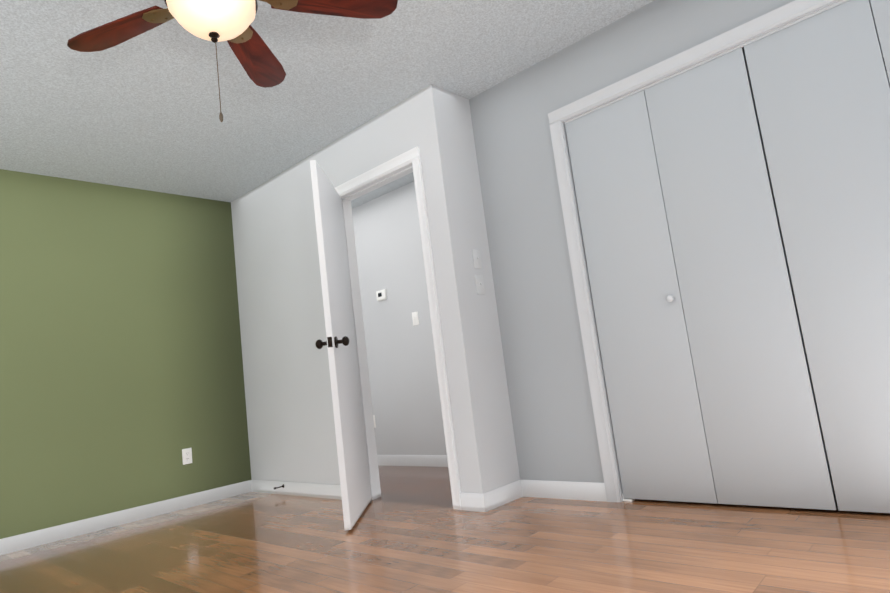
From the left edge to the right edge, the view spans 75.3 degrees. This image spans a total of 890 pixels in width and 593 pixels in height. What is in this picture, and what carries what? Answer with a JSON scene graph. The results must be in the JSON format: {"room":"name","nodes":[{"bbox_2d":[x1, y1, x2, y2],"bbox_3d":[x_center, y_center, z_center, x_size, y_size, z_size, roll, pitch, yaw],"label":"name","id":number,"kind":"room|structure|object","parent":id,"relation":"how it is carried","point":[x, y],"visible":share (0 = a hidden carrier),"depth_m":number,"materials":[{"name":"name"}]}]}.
{"room":"empty bedroom","nodes":[
{"label":"empty bedroom","id":0,"kind":"room"},
{"bbox_2d":[0,169,251,538],"bbox_3d":[-2.805,0.371,3.799,0.120,2.460,3.070,-14,-10,41],"label":"wall","id":1,"kind":"structure","parent":0,"point":[122,386],"depth_m":4.16,"materials":[{"name":"paint"}]},
{"bbox_2d":[0,481,251,554],"bbox_3d":[-2.603,1.524,3.608,0.014,0.092,3.040,-14,-10,41],"label":"baseboard","id":2,"kind":"structure","parent":1,"relation":"attached to","point":[11,544],"depth_m":3.97,"materials":[{"name":"white wood"}]},
{"bbox_2d":[182,448,191,464],"bbox_3d":[-1.965,1.218,4.401,0.008,0.116,0.072,-14,-10,41],"label":"electrical outlet","id":3,"kind":"object","parent":1,"relation":"attached to","point":[187,455],"visible":1,"depth_m":4.40,"materials":[{"name":"white plastic"}]},
{"bbox_2d":[0,0,653,208],"bbox_3d":[-0.823,-1.292,2.773,7.060,0.060,4.410,-14,-10,41],"label":"ceiling","id":4,"kind":"structure","parent":0,"point":[141,111],"depth_m":3.18,"materials":[{"name":"white paint"}]},
{"bbox_2d":[67,0,397,121],"bbox_3d":[-0.829,-0.976,1.965,1.274,0.775,1.239,-14,-10,41],"label":"ceiling fan","id":5,"kind":"object","parent":4,"relation":"hanging from","point":[228,21],"visible":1,"depth_m":2.14,"materials":[{"name":"brown wood"}]},
{"bbox_2d":[231,84,502,493],"bbox_3d":[-1.173,0.261,4.471,3.510,2.460,0.120,-14,-10,41],"label":"wall","id":6,"kind":"structure","parent":0,"point":[290,413],"depth_m":4.16,"materials":[{"name":"grey paint"}]},
{"bbox_2d":[248,480,341,499],"bbox_3d":[-1.064,1.422,4.256,1.357,0.092,0.014,-14,-10,41],"label":"baseboard","id":7,"kind":"structure","parent":6,"relation":"attached to","point":[329,491],"depth_m":4.26,"materials":[{"name":"white wood"}]},
{"bbox_2d":[310,160,371,529],"bbox_3d":[-0.622,0.270,3.508,0.558,2.028,0.598,-14,-10,41],"label":"hall door","id":8,"kind":"structure","parent":6,"relation":"in","point":[352,454],"depth_m":3.34,"materials":[{"name":"white paint"}]},
{"bbox_2d":[335,146,460,509],"bbox_3d":[-0.318,0.222,3.692,0.906,2.123,0.156,-14,-10,41],"label":"door frame","id":9,"kind":"structure","parent":6,"relation":"attached to","point":[394,169],"depth_m":3.67,"materials":[{"name":"white wood"}]},
{"bbox_2d":[352,181,446,454],"bbox_3d":[-0.519,0.301,5.363,3.510,2.460,0.120,-14,-10,41],"label":"wall","id":10,"kind":"structure","parent":0,"point":[404,390],"depth_m":5.19,"materials":[{"name":"grey paint"}]},
{"bbox_2d":[376,289,386,300],"bbox_3d":[-0.587,-0.012,5.335,0.124,0.094,0.026,-14,-10,41],"label":"thermostat","id":11,"kind":"object","parent":10,"relation":"attached to","point":[381,295],"visible":1,"depth_m":5.32,"materials":[{"name":"white plastic"}]},
{"bbox_2d":[377,455,447,466],"bbox_3d":[-0.377,1.453,5.117,3.390,0.092,0.014,-14,-10,41],"label":"baseboard","id":12,"kind":"structure","parent":10,"relation":"attached to","point":[386,460],"depth_m":5.01,"materials":[{"name":"white wood"}]},
{"bbox_2d":[412,311,418,325],"bbox_3d":[-0.263,0.193,5.040,0.072,0.116,0.017,-14,-10,41],"label":"light switch","id":13,"kind":"object","parent":10,"relation":"attached to","point":[415,319],"visible":1,"depth_m":5.04,"materials":[{"name":"white plastic"}]},
{"bbox_2d":[0,465,889,592],"bbox_3d":[-0.518,1.187,2.439,7.060,0.060,4.410,-14,-10,41],"label":"floor","id":14,"kind":"structure","parent":0,"point":[412,530],"depth_m":2.52,"materials":[{"name":"brown wood"}]},
{"bbox_2d":[451,92,519,485],"bbox_3d":[0.463,-0.030,3.812,0.150,2.460,1.100,-14,-10,41],"label":"wall","id":15,"kind":"structure","parent":0,"point":[505,447],"depth_m":3.46,"materials":[{"name":"grey paint"}]},
{"bbox_2d":[472,249,481,268],"bbox_3d":[0.195,-0.224,3.445,0.017,0.116,0.072,-14,-10,41],"label":"light switch","id":16,"kind":"object","parent":15,"relation":"attached to","point":[477,259],"visible":1,"depth_m":3.44,"materials":[{"name":"white plastic"}]},
{"bbox_2d":[475,275,484,293],"bbox_3d":[0.211,-0.072,3.420,0.017,0.116,0.072,-14,-10,41],"label":"light switch","id":17,"kind":"object","parent":15,"relation":"attached to","point":[480,289],"visible":1,"depth_m":3.42,"materials":[{"name":"white plastic"}]},
{"bbox_2d":[472,480,523,511],"bbox_3d":[0.310,1.114,3.225,0.034,0.092,0.334,-14,-10,41],"label":"baseboard","id":18,"kind":"structure","parent":15,"relation":"attached to","point":[513,491],"depth_m":3.19,"materials":[{"name":"white wood"}]},
{"bbox_2d":[469,0,794,482],"bbox_3d":[1.549,-0.343,2.477,3.310,2.460,0.120,-14,-10,41],"label":"wall","id":19,"kind":"structure","parent":0,"point":[554,426],"depth_m":3.27,"materials":[{"name":"grey paint"}]},
{"bbox_2d":[520,480,606,501],"bbox_3d":[0.640,1.067,3.183,0.549,0.092,0.014,-14,-10,41],"label":"baseboard","id":20,"kind":"structure","parent":19,"relation":"attached to","point":[589,491],"depth_m":3.16,"materials":[{"name":"white wood"}]},
{"bbox_2d":[622,494,634,501],"bbox_3d":[1.604,0.866,2.357,1.872,0.035,0.038,-14,-10,41],"label":"bracket","id":21,"kind":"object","parent":19,"relation":"attached to","point":[628,500],"depth_m":2.94,"materials":[{"name":"white plastic"}]},
{"bbox_2d":[565,47,836,509],"bbox_3d":[1.131,-0.052,2.790,0.926,2.044,0.058,-14,-10,41],"label":"bifold closet door","id":22,"kind":"structure","parent":19,"relation":"in","point":[710,394],"depth_m":2.73,"materials":[{"name":"grey paint"}]},
{"bbox_2d":[564,0,848,123],"bbox_3d":[1.359,-1.138,2.629,1.872,0.010,0.030,-14,-10,41],"label":"trim","id":23,"kind":"structure","parent":19,"relation":"attached to","point":[740,46],"depth_m":2.69,"materials":[{"name":"white wood"}]},
{"bbox_2d":[548,0,869,501],"bbox_3d":[1.492,-0.165,2.513,2.018,2.133,0.139,-14,-10,41],"label":"trim","id":24,"kind":"structure","parent":19,"relation":"attached to","point":[779,17],"depth_m":3.03,"materials":[{"name":"grey wood"}]},
{"bbox_2d":[744,0,889,512],"bbox_3d":[1.812,-0.219,2.173,0.926,2.044,0.058,-14,-10,41],"label":"bifold closet door","id":25,"kind":"structure","parent":19,"relation":"in","point":[820,87],"depth_m":2.35,"materials":[{"name":"grey paint"}]},
{"bbox_2d":[744,1,889,475],"bbox_3d":[1.741,-0.319,2.829,2.292,2.460,0.660,-14,-10,41],"label":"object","id":26,"kind":"structure","parent":0,"point":[783,242],"depth_m":3.07,"materials":[{"name":"grey paint"}]}
]}

